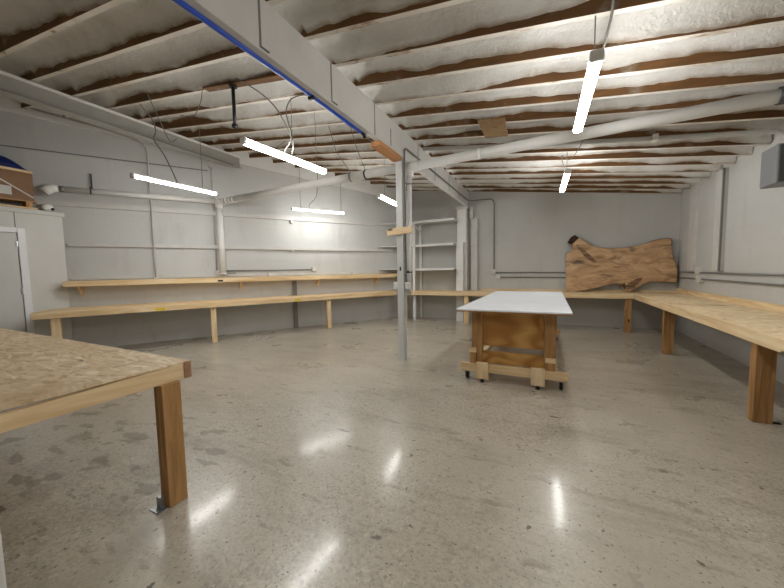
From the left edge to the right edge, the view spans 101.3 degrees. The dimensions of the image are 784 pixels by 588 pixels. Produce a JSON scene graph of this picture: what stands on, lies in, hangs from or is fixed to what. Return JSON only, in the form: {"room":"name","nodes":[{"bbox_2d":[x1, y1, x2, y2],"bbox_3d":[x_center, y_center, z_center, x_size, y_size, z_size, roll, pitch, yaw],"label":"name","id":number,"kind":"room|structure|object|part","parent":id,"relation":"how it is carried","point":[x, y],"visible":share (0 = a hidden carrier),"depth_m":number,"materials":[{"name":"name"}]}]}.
{"room":"workshop","nodes":[
{"label":"workshop","id":0,"kind":"room"},
{"bbox_2d":[0,211,72,339],"bbox_3d":[-7.522,-0.062,4.522,2.401,2.357,3.606,1,5,26],"label":"wall","id":1,"kind":"structure","parent":0,"point":[44,233],"depth_m":5.36,"materials":[{"name":"paint"}]},
{"bbox_2d":[0,226,34,333],"bbox_3d":[-6.129,0.044,4.589,0.042,2.086,1.353,1,5,26],"label":"door","id":2,"kind":"structure","parent":1,"relation":"in","point":[12,311],"depth_m":5.04,"materials":[{"name":"paint"}]},
{"bbox_2d":[0,197,37,209],"bbox_3d":[-6.337,-1.377,4.503,0.332,0.132,1.833,1,5,26],"label":"pallet","id":3,"kind":"object","parent":1,"relation":"on","point":[26,204],"visible":0.93,"depth_m":5.13,"materials":[{"name":"brown wood"}]},
{"bbox_2d":[0,166,34,200],"bbox_3d":[-6.325,-1.685,4.511,0.301,0.476,1.728,1,5,26],"label":"carton","id":4,"kind":"object","parent":3,"relation":"on","point":[15,183],"visible":0.97,"depth_m":5.06,"materials":[{"name":"brown cardboard"}]},
{"bbox_2d":[0,155,27,170],"bbox_3d":[-6.222,-2.058,4.674,0.192,0.241,1.257,1,5,26],"label":"tarp","id":5,"kind":"object","parent":4,"relation":"on","point":[4,161],"visible":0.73,"depth_m":5.01,"materials":[{"name":"plastic"}]},
{"bbox_2d":[0,206,63,216],"bbox_3d":[-6.455,-1.228,3.920,0.044,0.070,3.632,1,5,26],"label":"trim","id":6,"kind":"structure","parent":1,"relation":"attached to","point":[2,208],"depth_m":5.18,"materials":[{"name":"paint"}]},
{"bbox_2d":[41,204,54,210],"bbox_3d":[-5.751,-1.446,5.370,0.132,0.126,0.145,1,5,26],"label":"pipe fitting","id":7,"kind":"object","parent":6,"relation":"on","point":[46,207],"visible":1,"depth_m":5.35,"materials":[{"name":"white paint"}]},
{"bbox_2d":[0,110,397,346],"bbox_3d":[-5.424,-1.386,5.800,13.357,4.740,0.176,-3,5,-30],"label":"wall","id":8,"kind":"structure","parent":0,"point":[80,224],"depth_m":6.49,"materials":[{"name":"paint"}]},
{"bbox_2d":[29,108,160,278],"bbox_3d":[-5.230,-1.669,5.749,1.626,2.860,0.074,-3,5,-30],"label":"conduit","id":9,"kind":"object","parent":8,"relation":"attached to","point":[156,276],"visible":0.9,"depth_m":6.05,"materials":[{"name":"metal"}]},
{"bbox_2d":[0,145,207,170],"bbox_3d":[-5.884,-2.400,5.358,4.889,0.016,0.012,-3,5,-30],"label":"trim","id":10,"kind":"structure","parent":8,"relation":"attached to","point":[0,145],"depth_m":5.72,"materials":[{"name":"metal"}]},
{"bbox_2d":[39,174,214,203],"bbox_3d":[-4.749,-1.927,5.976,2.551,0.446,0.180,-4,5,-32],"label":"pipe","id":11,"kind":"object","parent":8,"relation":"attached to","point":[49,189],"visible":1,"depth_m":5.79,"materials":[{"name":"white plastic"}]},
{"bbox_2d":[0,96,395,199],"bbox_3d":[-4.833,-3.064,5.918,11.698,1.554,0.045,-3,5,-30],"label":"trim","id":12,"kind":"structure","parent":8,"relation":"attached to","point":[6,104],"depth_m":7.06,"materials":[{"name":"white paint"}]},
{"bbox_2d":[208,161,218,274],"bbox_3d":[-4.026,-1.671,6.457,0.924,2.581,0.072,-4,5,-31],"label":"conduit","id":13,"kind":"object","parent":8,"relation":"attached to","point":[211,165],"visible":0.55,"depth_m":6.67,"materials":[{"name":"metal"}]},
{"bbox_2d":[35,199,396,226],"bbox_3d":[-2.833,-1.719,7.179,7.202,0.079,0.044,-3,5,-30],"label":"trim","id":14,"kind":"structure","parent":8,"relation":"attached to","point":[39,202],"depth_m":6.44,"materials":[{"name":"grey paint"}]},
{"bbox_2d":[63,274,396,295],"bbox_3d":[-2.630,-0.261,7.242,6.853,0.271,0.294,-3,5,-30],"label":"wall shelf","id":15,"kind":"object","parent":8,"relation":"attached to","point":[79,284],"visible":0.9,"depth_m":6.48,"materials":[{"name":"brown wood"}]},
{"bbox_2d":[68,242,396,251],"bbox_3d":[-2.668,-1.043,7.313,6.853,0.074,0.054,-3,5,-30],"label":"trim","id":16,"kind":"structure","parent":8,"relation":"attached to","point":[76,244],"depth_m":6.65,"materials":[{"name":"grey paint"}]},
{"bbox_2d":[71,271,396,279],"bbox_3d":[-2.666,-0.449,7.371,6.853,0.052,0.018,-3,5,-30],"label":"trim","id":17,"kind":"structure","parent":8,"relation":"attached to","point":[316,273],"depth_m":6.73,"materials":[{"name":"grey paint"}]},
{"bbox_2d":[227,267,316,270],"bbox_3d":[-2.681,-0.560,7.334,1.947,0.114,0.051,-3,5,-30],"label":"conduit","id":18,"kind":"object","parent":8,"relation":"attached to","point":[313,268],"visible":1,"depth_m":7.42,"materials":[{"name":"metal"}]},
{"bbox_2d":[292,281,297,327],"bbox_3d":[-2.286,0.244,7.615,0.087,1.117,0.048,-3,5,-30],"label":"wall post","id":19,"kind":"object","parent":8,"relation":"attached to","point":[295,304],"visible":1,"depth_m":7.60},
{"bbox_2d":[215,165,395,273],"bbox_3d":[-1.735,-1.163,5.800,4.272,1.564,0.312,1,5,28],"label":"pipe","id":20,"kind":"object","parent":8,"relation":"attached to","point":[387,170],"visible":0.94,"depth_m":5.72,"materials":[{"name":"white plastic"}]},
{"bbox_2d":[0,317,783,587],"bbox_3d":[-2.889,1.090,4.709,14.282,0.131,11.332,1,5,26],"label":"floor","id":21,"kind":"structure","parent":0,"point":[317,456],"depth_m":2.09,"materials":[{"name":"concrete"}]},
{"bbox_2d":[0,530,6,587],"bbox_3d":[-0.894,0.892,0.688,0.087,0.773,0.109,1,5,26],"label":"stanchion","id":22,"kind":"object","parent":21,"relation":"on","point":[3,584],"visible":1,"depth_m":0.69,"materials":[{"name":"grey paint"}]},
{"bbox_2d":[0,328,191,514],"bbox_3d":[-3.417,0.846,1.757,3.869,0.799,2.298,1,5,26],"label":"work table","id":23,"kind":"object","parent":21,"relation":"on","point":[33,367],"visible":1,"depth_m":1.79,"materials":[{"name":"brown wood"}]},
{"bbox_3d":[-1.265,0.811,1.840,0.076,0.780,0.105,1,5,26],"label":"leg","id":24,"kind":"part","parent":23,"relation":"part of","materials":[{"name":"orange wood"}]},
{"bbox_2d":[30,290,396,342],"bbox_3d":[-2.766,0.465,7.063,6.841,0.773,0.900,-4,5,-34],"label":"workbench","id":25,"kind":"object","parent":21,"relation":"on","point":[55,315],"visible":0.95,"depth_m":6.04,"materials":[{"name":"brown wood"}]},
{"bbox_3d":[-5.180,0.668,4.976,0.105,0.753,0.079,-4,5,-34],"label":"leg","id":26,"kind":"part","parent":25,"relation":"part of","materials":[{"name":"brown wood"}]},
{"bbox_3d":[-3.417,0.551,6.171,0.092,0.753,0.077,-4,5,-34],"label":"leg","id":27,"kind":"part","parent":25,"relation":"part of","materials":[{"name":"brown wood"}]},
{"bbox_3d":[-1.472,0.421,7.494,0.092,0.753,0.077,-4,5,-34],"label":"leg","id":28,"kind":"part","parent":25,"relation":"part of","materials":[{"name":"brown wood"}]},
{"bbox_3d":[-2.741,0.174,7.309,6.504,0.079,0.035,-3,5,-30],"label":"rail","id":29,"kind":"part","parent":25,"relation":"part of","materials":[{"name":"brown wood"}]},
{"bbox_2d":[395,159,406,360],"bbox_3d":[0.143,-0.469,4.627,0.107,2.884,0.108,1,5,26],"label":"steel post","id":30,"kind":"object","parent":21,"relation":"on","point":[400,216],"visible":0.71,"depth_m":4.60,"materials":[{"name":"metal"}]},
{"bbox_2d":[387,226,412,235],"bbox_3d":[0.105,-0.887,4.531,0.389,0.113,0.035,1,5,26],"label":"board","id":31,"kind":"object","parent":30,"relation":"attached to","point":[402,230],"visible":1,"depth_m":4.51,"materials":[{"name":"brown wood"}]},
{"bbox_2d":[405,282,410,288],"bbox_3d":[0.224,-0.119,4.633,0.070,0.105,0.078,1,5,26],"label":"outlet box","id":32,"kind":"object","parent":30,"relation":"attached to","point":[407,284],"visible":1,"depth_m":4.61,"materials":[{"name":"white paint"}]},
{"bbox_2d":[404,148,494,281],"bbox_3d":[1.357,-1.260,6.253,0.633,1.898,4.106,1,5,26],"label":"conduit","id":33,"kind":"object","parent":30,"relation":"attached to","point":[408,150],"visible":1,"depth_m":4.61,"materials":[{"name":"metal"}]},
{"bbox_2d":[405,86,783,293],"bbox_3d":[2.031,-0.909,3.702,4.257,1.908,0.159,1,5,29],"label":"pipe","id":34,"kind":"object","parent":30,"relation":"attached to","point":[775,97],"visible":0.85,"depth_m":3.49,"materials":[{"name":"white plastic"}]},
{"bbox_2d":[456,205,469,320],"bbox_3d":[1.811,-0.756,8.209,0.288,2.884,0.306,1,5,26],"label":"column","id":35,"kind":"structure","parent":21,"relation":"on","point":[462,245],"depth_m":8.10,"materials":[{"name":"white paint"}]},
{"bbox_2d":[183,0,468,205],"bbox_3d":[-0.467,-2.003,3.276,0.076,0.388,10.969,1,5,26],"label":"ceiling beam","id":36,"kind":"structure","parent":35,"relation":"on","point":[255,24],"depth_m":2.76,"materials":[{"name":"paint"}]},
{"bbox_2d":[0,0,127,56],"bbox_3d":[-2.085,-2.384,2.461,10.609,1.644,0.044,1,5,26],"label":"joist","id":37,"kind":"object","parent":36,"relation":"on","point":[8,44],"visible":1,"depth_m":3.00,"materials":[{"name":"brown wood"}]},
{"bbox_2d":[21,0,287,81],"bbox_3d":[-1.788,-2.393,2.766,10.342,1.609,0.044,1,5,26],"label":"joist","id":38,"kind":"object","parent":36,"relation":"on","point":[142,41],"visible":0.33,"depth_m":3.17,"materials":[{"name":"brown wood"}]},
{"bbox_2d":[21,0,472,108],"bbox_3d":[-1.490,-2.403,3.070,10.074,1.574,0.044,1,5,26],"label":"joist","id":39,"kind":"object","parent":36,"relation":"on","point":[367,19],"visible":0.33,"depth_m":2.71,"materials":[{"name":"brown wood"}]},
{"bbox_2d":[602,0,614,47],"bbox_3d":[1.366,-1.722,2.068,0.095,0.278,1.138,1,5,25],"label":"power cord","id":40,"kind":"object","parent":39,"relation":"hanging from","point":[613,1],"visible":0.43,"depth_m":2.11,"materials":[{"name":"plastic"}]},
{"bbox_2d":[172,0,365,138],"bbox_3d":[-1.577,-1.617,1.139,0.059,0.077,5.779,1,5,26],"label":"blue air line","id":41,"kind":"object","parent":36,"relation":"attached to","point":[184,5],"visible":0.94,"depth_m":2.30,"materials":[{"name":"plastic"}]},
{"bbox_2d":[62,0,688,117],"bbox_3d":[-1.193,-2.413,3.374,9.807,1.539,0.044,1,5,26],"label":"joist","id":42,"kind":"object","parent":36,"relation":"on","point":[589,9],"visible":0.22,"depth_m":2.36,"materials":[{"name":"brown wood"}]},
{"bbox_2d":[140,104,177,182],"bbox_3d":[-3.633,-2.183,4.823,0.542,0.973,0.453,1,5,26],"label":"power cord","id":43,"kind":"object","parent":42,"relation":"hanging from","point":[140,104],"visible":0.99,"depth_m":4.97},
{"bbox_2d":[180,90,202,116],"bbox_3d":[-2.576,-2.407,4.169,0.915,0.117,0.070,3,6,43],"label":"power cord","id":44,"kind":"object","parent":42,"relation":"hanging from","point":[202,90],"visible":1,"depth_m":4.12,"materials":[{"name":"plastic"}]},
{"bbox_2d":[203,74,284,91],"bbox_3d":[-1.618,-2.341,3.566,1.312,0.189,0.087,1,5,25],"label":"board","id":45,"kind":"object","parent":42,"relation":"attached to","point":[270,78],"visible":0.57,"depth_m":3.54,"materials":[{"name":"brown wood"}]},
{"bbox_2d":[229,83,237,128],"bbox_3d":[-1.790,-2.116,3.644,0.085,0.469,0.087,1,5,26],"label":"pipe","id":46,"kind":"object","parent":45,"relation":"hanging from","point":[233,87],"visible":1,"depth_m":3.63,"materials":[{"name":"black metal"}]},
{"bbox_3d":[-1.790,-2.133,3.643,0.038,0.423,0.038,1,5,26],"label":"rod","id":47,"kind":"part","parent":46,"relation":"part of","materials":[{"name":"black metal"}]},
{"bbox_2d":[235,78,293,154],"bbox_3d":[-1.294,-1.970,3.496,0.614,0.660,0.397,-5,6,-44],"label":"power cord","id":48,"kind":"object","parent":42,"relation":"hanging from","point":[235,78],"visible":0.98,"depth_m":3.36,"materials":[{"name":"plastic"}]},
{"bbox_2d":[573,16,604,133],"bbox_3d":[1.576,-1.728,2.617,0.082,0.367,1.250,1,5,25],"label":"tube light","id":49,"kind":"object","parent":42,"relation":"hanging from","point":[596,56],"visible":1,"depth_m":2.35,"materials":[{"name":"white paint"}]},
{"bbox_2d":[573,61,601,132],"bbox_3d":[1.579,-1.573,2.628,0.076,0.056,1.196,1,5,25],"label":"diffuser","id":50,"kind":"object","parent":49,"relation":"attached to","point":[593,69],"depth_m":2.47,"materials":[{"name":"plastic"}]},
{"bbox_2d":[371,140,401,161],"bbox_3d":[-0.064,-1.850,4.190,0.140,0.060,0.629,1,5,26],"label":"block","id":51,"kind":"object","parent":36,"relation":"attached to","point":[379,146],"visible":1,"depth_m":4.10,"materials":[{"name":"wood"}]},
{"bbox_2d":[132,16,783,120],"bbox_3d":[-0.895,-2.422,3.678,9.539,1.504,0.044,1,5,26],"label":"joist","id":52,"kind":"object","parent":36,"relation":"on","point":[468,65],"visible":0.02,"depth_m":2.79,"materials":[{"name":"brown wood"}]},
{"bbox_2d":[147,94,176,141],"bbox_3d":[-3.473,-2.566,4.895,0.065,0.222,1.577,-3,4,-23],"label":"power cord","id":53,"kind":"object","parent":52,"relation":"hanging from","point":[147,94],"visible":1,"depth_m":4.56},
{"bbox_2d":[240,94,326,174],"bbox_3d":[-0.873,-1.956,3.609,0.910,0.765,1.253,1,5,30],"label":"tube light","id":54,"kind":"object","parent":52,"relation":"hanging from","point":[245,141],"depth_m":3.67,"materials":[{"name":"white paint"}]},
{"bbox_2d":[244,139,325,173],"bbox_3d":[-1.224,-1.611,3.842,0.076,0.056,1.199,1,5,30],"label":"diffuser","id":55,"kind":"object","parent":54,"relation":"attached to","point":[250,143],"depth_m":3.72,"materials":[{"name":"plastic"}]},
{"bbox_3d":[-1.021,-1.816,3.341,0.128,0.367,0.908,-4,5,-38],"label":"power cord","id":56,"kind":"part","parent":54,"relation":"part of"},
{"bbox_2d":[151,46,783,129],"bbox_3d":[-0.598,-2.432,3.983,9.272,1.469,0.044,1,5,26],"label":"joist","id":57,"kind":"object","parent":36,"relation":"on","point":[704,58],"visible":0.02,"depth_m":2.81,"materials":[{"name":"brown wood"}]},
{"bbox_2d":[130,127,217,195],"bbox_3d":[-3.277,-2.159,4.891,0.082,1.065,1.233,1,5,27],"label":"tube light","id":58,"kind":"object","parent":57,"relation":"hanging from","point":[132,175],"visible":1,"depth_m":4.85,"materials":[{"name":"glowing white light diffuser"},{"name":"black cable rubber"}]},
{"bbox_2d":[135,175,215,194],"bbox_3d":[-3.268,-1.650,4.927,0.076,0.030,1.179,1,5,27],"label":"diffuser","id":59,"kind":"object","parent":58,"relation":"attached to","point":[143,177],"depth_m":4.84,"materials":[{"name":"plastic"}]},
{"bbox_2d":[176,72,783,138],"bbox_3d":[-0.300,-2.441,4.287,9.004,1.434,0.044,1,5,26],"label":"joist","id":60,"kind":"object","parent":36,"relation":"on","point":[688,84],"visible":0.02,"depth_m":3.31,"materials":[{"name":"brown wood"}]},
{"bbox_2d":[328,125,349,170],"bbox_3d":[-0.790,-2.175,4.853,0.029,0.568,0.490,2,5,32],"label":"cord","id":61,"kind":"object","parent":60,"relation":"attached to","point":[328,125],"visible":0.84,"depth_m":4.79,"materials":[{"name":"plastic"}]},
{"bbox_2d":[201,92,758,145],"bbox_3d":[-0.002,-2.451,4.591,8.737,1.399,0.044,1,5,26],"label":"joist","id":62,"kind":"object","parent":36,"relation":"on","point":[528,116],"visible":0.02,"depth_m":3.82,"materials":[{"name":"brown wood"}]},
{"bbox_2d":[249,128,745,157],"bbox_3d":[0.593,-2.470,5.200,8.202,1.328,0.044,1,5,26],"label":"joist","id":63,"kind":"object","parent":36,"relation":"on","point":[628,134],"visible":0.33,"depth_m":4.08,"materials":[{"name":"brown wood"}]},
{"bbox_2d":[423,129,783,150],"bbox_3d":[2.324,-1.914,4.262,4.047,0.769,0.188,1,5,27],"label":"conduit","id":64,"kind":"object","parent":63,"relation":"attached to","point":[655,137],"visible":0.89,"depth_m":3.84,"materials":[{"name":"metal"}]},
{"bbox_2d":[224,110,783,152],"bbox_3d":[0.295,-2.461,4.895,8.470,1.364,0.044,1,5,26],"label":"joist","id":65,"kind":"object","parent":36,"relation":"on","point":[765,114],"visible":0.11,"depth_m":4.14,"materials":[{"name":"brown wood"}]},
{"bbox_2d":[477,117,507,137],"bbox_3d":[1.310,-2.120,4.119,0.323,0.060,0.594,1,5,26],"label":"board","id":66,"kind":"object","parent":65,"relation":"attached to","point":[490,127],"depth_m":4.07,"materials":[{"name":"wood"}]},
{"bbox_2d":[561,140,583,169],"bbox_3d":[2.422,-1.901,4.417,0.217,0.258,1.018,0,4,15],"label":"power cord","id":67,"kind":"object","parent":65,"relation":"hanging from","point":[582,140],"visible":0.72,"depth_m":4.41,"materials":[{"name":"plastic"}]},
{"bbox_2d":[273,141,768,162],"bbox_3d":[0.890,-2.480,5.504,7.935,1.293,0.044,1,5,26],"label":"joist","id":68,"kind":"object","parent":36,"relation":"on","point":[714,143],"visible":0.29,"depth_m":4.48,"materials":[{"name":"brown wood"}]},
{"bbox_2d":[291,177,344,214],"bbox_3d":[-1.637,-2.334,7.148,1.227,1.031,0.082,-4,5,-32],"label":"tube light","id":69,"kind":"object","parent":68,"relation":"hanging from","point":[292,208],"visible":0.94,"depth_m":7.14,"materials":[{"name":"white paint"}]},
{"bbox_2d":[293,208,343,213],"bbox_3d":[-1.629,-1.842,7.184,1.173,0.030,0.076,-4,5,-32],"label":"diffuser","id":70,"kind":"object","parent":69,"relation":"attached to","point":[300,209],"depth_m":7.15,"materials":[{"name":"plastic"}]},
{"bbox_2d":[377,175,395,205],"bbox_3d":[-0.005,-2.172,6.357,0.082,0.772,1.252,1,4,23],"label":"tube light","id":71,"kind":"object","parent":68,"relation":"hanging from","point":[379,195],"visible":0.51,"depth_m":6.04,"materials":[{"name":"white paint"}]},
{"bbox_2d":[380,195,395,205],"bbox_3d":[0.001,-1.815,6.383,0.076,0.056,1.198,1,4,23],"label":"diffuser","id":72,"kind":"object","parent":71,"relation":"attached to","point":[382,197],"depth_m":6.14,"materials":[{"name":"plastic"}]},
{"bbox_2d":[295,150,750,167],"bbox_3d":[1.188,-2.490,5.808,7.667,1.258,0.044,1,5,26],"label":"joist","id":73,"kind":"object","parent":36,"relation":"on","point":[628,155],"visible":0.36,"depth_m":4.86,"materials":[{"name":"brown wood"}]},
{"bbox_2d":[318,161,732,172],"bbox_3d":[1.486,-2.499,6.112,7.400,1.223,0.044,1,5,26],"label":"joist","id":74,"kind":"object","parent":36,"relation":"on","point":[595,164],"visible":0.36,"depth_m":5.19,"materials":[{"name":"brown wood"}]},
{"bbox_2d":[559,152,570,192],"bbox_3d":[2.745,-1.931,5.108,0.082,0.373,1.251,1,5,24],"label":"tube light","id":75,"kind":"object","parent":74,"relation":"hanging from","point":[567,173],"visible":1,"depth_m":4.93,"materials":[{"name":"white paint"}]},
{"bbox_2d":[560,173,569,191],"bbox_3d":[2.748,-1.773,5.119,0.076,0.056,1.196,1,5,24],"label":"diffuser","id":76,"kind":"object","parent":75,"relation":"attached to","point":[566,175],"depth_m":5.01,"materials":[{"name":"plastic"}]},
{"bbox_2d":[335,170,717,175],"bbox_3d":[1.783,-2.509,6.417,7.132,1.188,0.044,1,5,26],"label":"joist","id":77,"kind":"object","parent":36,"relation":"on","point":[572,171],"visible":0.07,"depth_m":5.95,"materials":[{"name":"brown wood"}]},
{"bbox_2d":[370,180,685,183],"bbox_3d":[2.378,-2.528,7.025,6.598,1.118,0.044,1,5,26],"label":"joist","id":78,"kind":"object","parent":36,"relation":"on","point":[643,181],"visible":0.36,"depth_m":6.22,"materials":[{"name":"brown wood"}]},
{"bbox_2d":[386,185,676,188],"bbox_3d":[2.676,-2.538,7.329,6.330,1.083,0.044,1,5,26],"label":"joist","id":79,"kind":"object","parent":36,"relation":"on","point":[464,186],"visible":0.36,"depth_m":6.72,"materials":[{"name":"brown wood"}]},
{"bbox_2d":[360,175,707,180],"bbox_3d":[2.081,-2.518,6.721,6.865,1.153,0.044,1,5,26],"label":"joist","id":80,"kind":"object","parent":36,"relation":"on","point":[605,176],"visible":0.21,"depth_m":5.98,"materials":[{"name":"brown wood"}]},
{"bbox_2d":[406,189,681,193],"bbox_3d":[2.973,-2.547,7.634,6.063,1.048,0.044,1,5,26],"label":"joist","id":81,"kind":"object","parent":36,"relation":"on","point":[493,190],"visible":0.21,"depth_m":7.12,"materials":[{"name":"brown wood"}]},
{"bbox_3d":[1.776,-0.312,8.262,0.175,1.990,0.306,1,5,26],"label":"casing","id":82,"kind":"part","parent":35,"relation":"part of","materials":[{"name":"white paint"}]},
{"bbox_3d":[1.794,-2.159,8.123,0.288,0.072,0.271,1,5,26],"label":"beam seat","id":83,"kind":"part","parent":35,"relation":"part of","materials":[{"name":"grey paint"}]},
{"bbox_3d":[1.908,-0.313,8.241,0.077,1.990,0.227,1,5,26],"label":"casing","id":84,"kind":"part","parent":35,"relation":"part of","materials":[{"name":"grey paint"}]},
{"bbox_2d":[456,291,572,389],"bbox_3d":[1.917,0.496,4.783,1.157,0.872,3.090,1,5,26],"label":"work table","id":85,"kind":"object","parent":21,"relation":"on","point":[514,319],"visible":1,"depth_m":3.66,"materials":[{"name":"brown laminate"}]},
{"bbox_3d":[0.964,0.749,3.814,0.076,0.129,0.038,1,5,26],"label":"stub post","id":86,"kind":"part","parent":85,"relation":"part of","materials":[{"name":"orange wood"}]},
{"bbox_3d":[1.021,0.537,3.837,0.118,0.716,0.079,1,5,26],"label":"corner post","id":87,"kind":"part","parent":85,"relation":"part of","materials":[{"name":"orange wood"}]},
{"bbox_3d":[1.567,0.768,5.046,0.070,0.079,2.530,1,5,26],"label":"rail","id":88,"kind":"part","parent":85,"relation":"part of","materials":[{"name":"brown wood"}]},
{"bbox_3d":[1.374,0.746,3.681,0.659,0.144,0.018,1,5,26],"label":"rail","id":89,"kind":"part","parent":85,"relation":"part of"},
{"bbox_3d":[1.368,0.398,3.656,0.659,0.422,0.018,1,5,26],"label":"panel","id":90,"kind":"part","parent":85,"relation":"part of","materials":[{"name":"wood"}]},
{"bbox_3d":[1.701,0.783,3.456,0.100,0.086,0.038,1,5,26],"label":"stub post","id":91,"kind":"part","parent":85,"relation":"part of","materials":[{"name":"orange wood"}]},
{"bbox_3d":[1.719,0.549,3.496,0.118,0.716,0.079,1,5,26],"label":"corner post","id":92,"kind":"part","parent":85,"relation":"part of","materials":[{"name":"orange wood"}]},
{"bbox_2d":[406,288,687,332],"bbox_3d":[2.969,0.288,7.524,5.901,0.857,0.659,1,5,26],"label":"workbench","id":93,"kind":"object","parent":21,"relation":"on","point":[601,294],"visible":0.64,"depth_m":6.92,"materials":[{"name":"brown wood"}]},
{"bbox_3d":[0.597,0.313,8.476,0.061,0.755,0.044,1,5,26],"label":"leg","id":94,"kind":"part","parent":93,"relation":"part of","materials":[{"name":"white paint"}]},
{"bbox_2d":[378,218,456,290],"bbox_3d":[0.685,-0.993,8.534,2.038,1.797,0.668,1,5,26],"label":"shelving","id":95,"kind":"object","parent":93,"relation":"on","point":[446,220],"visible":0.84,"depth_m":8.38,"materials":[{"name":"white paint"}]},
{"bbox_3d":[0.668,-1.875,8.469,2.038,0.019,0.664,1,5,26],"label":"shelf","id":96,"kind":"part","parent":95,"relation":"part of","materials":[{"name":"white paint"}]},
{"bbox_3d":[0.679,-1.274,8.512,2.038,0.019,0.664,1,5,26],"label":"shelf","id":97,"kind":"part","parent":95,"relation":"part of","materials":[{"name":"white paint"}]},
{"bbox_3d":[0.807,0.278,8.906,0.061,0.755,0.044,1,5,26],"label":"leg","id":98,"kind":"part","parent":93,"relation":"part of","materials":[{"name":"white paint"}]},
{"bbox_3d":[1.811,0.339,7.819,0.114,0.755,0.079,1,5,26],"label":"leg","id":99,"kind":"part","parent":93,"relation":"part of","materials":[{"name":"brown wood"}]},
{"bbox_3d":[3.999,-0.083,7.340,3.885,0.039,0.030,1,5,26],"label":"rail","id":100,"kind":"part","parent":93,"relation":"part of","materials":[{"name":"brown wood"}]},
{"bbox_2d":[566,235,677,291],"bbox_3d":[4.787,-0.665,6.817,1.958,1.264,0.187,1,5,26],"label":"live edge slab","id":101,"kind":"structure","parent":93,"relation":"on","point":[588,266],"depth_m":6.78,"materials":[{"name":"brown wood"}]},
{"bbox_3d":[4.697,0.389,6.410,0.114,0.755,0.079,1,5,26],"label":"leg","id":102,"kind":"part","parent":93,"relation":"part of","materials":[{"name":"brown wood"}]},
{"bbox_3d":[5.608,-0.053,6.228,0.032,0.083,0.616,1,5,26],"label":"rail","id":103,"kind":"part","parent":93,"relation":"part of","materials":[{"name":"brown wood"}]},
{"bbox_2d":[635,290,783,424],"bbox_3d":[3.187,0.668,2.199,0.823,0.857,8.734,1,5,26],"label":"workbench","id":104,"kind":"object","parent":21,"relation":"on","point":[759,323],"visible":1,"depth_m":3.17,"materials":[{"name":"brown wood"}]},
{"bbox_3d":[4.106,0.517,4.785,0.122,0.755,0.087,1,5,26],"label":"leg","id":105,"kind":"part","parent":104,"relation":"part of","materials":[{"name":"orange wood"}]},
{"bbox_3d":[3.068,0.688,2.666,0.122,0.755,0.087,1,5,26],"label":"leg","id":106,"kind":"part","parent":104,"relation":"part of","materials":[{"name":"orange wood"}]},
{"bbox_2d":[406,191,680,329],"bbox_3d":[2.908,-1.230,7.911,6.399,3.833,0.175,1,5,26],"label":"wall","id":107,"kind":"structure","parent":0,"point":[533,230],"depth_m":7.54,"materials":[{"name":"paint"}]},
{"bbox_2d":[470,206,477,289],"bbox_3d":[2.074,-1.145,8.156,0.183,2.105,0.114,1,5,26],"label":"pilaster","id":108,"kind":"object","parent":107,"relation":"attached to","point":[474,221],"visible":0.93,"depth_m":8.12,"materials":[{"name":"grey paint"}]},
{"bbox_2d":[675,134,783,383],"bbox_3d":[3.421,-0.357,1.502,0.175,2.994,10.982,1,5,26],"label":"wall","id":109,"kind":"structure","parent":0,"point":[754,240],"depth_m":4.37,"materials":[{"name":"paint"}]},
{"bbox_2d":[491,267,783,275],"bbox_3d":[2.865,-0.302,4.702,3.631,0.122,5.744,1,5,26],"label":"conduit","id":110,"kind":"object","parent":109,"relation":"attached to","point":[698,270],"visible":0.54,"depth_m":5.44,"materials":[{"name":"metal"}]},
{"bbox_2d":[496,275,783,285],"bbox_3d":[2.922,-0.175,4.685,3.509,0.148,5.744,1,5,26],"label":"conduit","id":111,"kind":"object","parent":109,"relation":"attached to","point":[699,278],"visible":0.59,"depth_m":5.38,"materials":[{"name":"metal"}]},
{"bbox_2d":[687,184,699,269],"bbox_3d":[5.395,-1.176,5.762,0.044,1.501,0.262,1,5,26],"label":"trim","id":112,"kind":"structure","parent":109,"relation":"attached to","point":[695,190],"depth_m":5.70,"materials":[{"name":"grey paint"}]},
{"bbox_2d":[712,167,728,270],"bbox_3d":[4.939,-1.101,4.841,0.052,1.501,0.244,1,5,26],"label":"trim","id":113,"kind":"structure","parent":109,"relation":"attached to","point":[719,173],"depth_m":4.82,"materials":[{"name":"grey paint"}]},
{"bbox_2d":[760,143,783,188],"bbox_3d":[4.012,-1.291,3.235,0.315,0.406,0.311,1,5,26],"label":"heater","id":114,"kind":"object","parent":109,"relation":"attached to","point":[772,159],"visible":1,"depth_m":3.26,"materials":[{"name":"grey metal"}]},
{"bbox_2d":[778,144,783,181],"bbox_3d":[3.953,-1.293,3.118,0.284,0.358,0.013,1,5,26],"label":"grille","id":115,"kind":"object","parent":114,"relation":"attached to","point":[780,146],"depth_m":3.17,"materials":[{"name":"grey metal"}]},
{"bbox_3d":[-2.959,-2.915,4.420,14.282,1.977,11.332,1,5,26],"label":"ceiling","id":116,"kind":"structure","parent":0,"visible":0},
{"bbox_2d":[0,0,783,192],"bbox_3d":[-2.684,-2.611,4.287,13.292,1.852,10.906,1,5,26],"label":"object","id":117,"kind":"structure","parent":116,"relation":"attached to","point":[115,26],"depth_m":3.29,"materials":[{"name":"paint"}]},
{"bbox_3d":[-5.261,-0.956,-0.522,13.671,4.786,0.175,1,5,26],"label":"wall","id":118,"kind":"structure","parent":0,"visible":0},
{"bbox_2d":[0,70,241,168],"bbox_3d":[-4.934,-2.528,3.524,0.166,0.240,7.569,1,5,26],"label":"girder","id":119,"kind":"object","parent":118,"relation":"attached to","point":[9,82],"visible":1,"depth_m":4.75,"materials":[{"name":"metal"}]},
{"bbox_2d":[0,88,232,164],"bbox_3d":[-4.880,-2.411,3.414,0.024,0.024,7.246,1,5,26],"label":"conduit","id":120,"kind":"object","parent":119,"relation":"attached to","point":[0,88],"visible":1,"depth_m":4.69,"materials":[{"name":"metal"}]}
]}

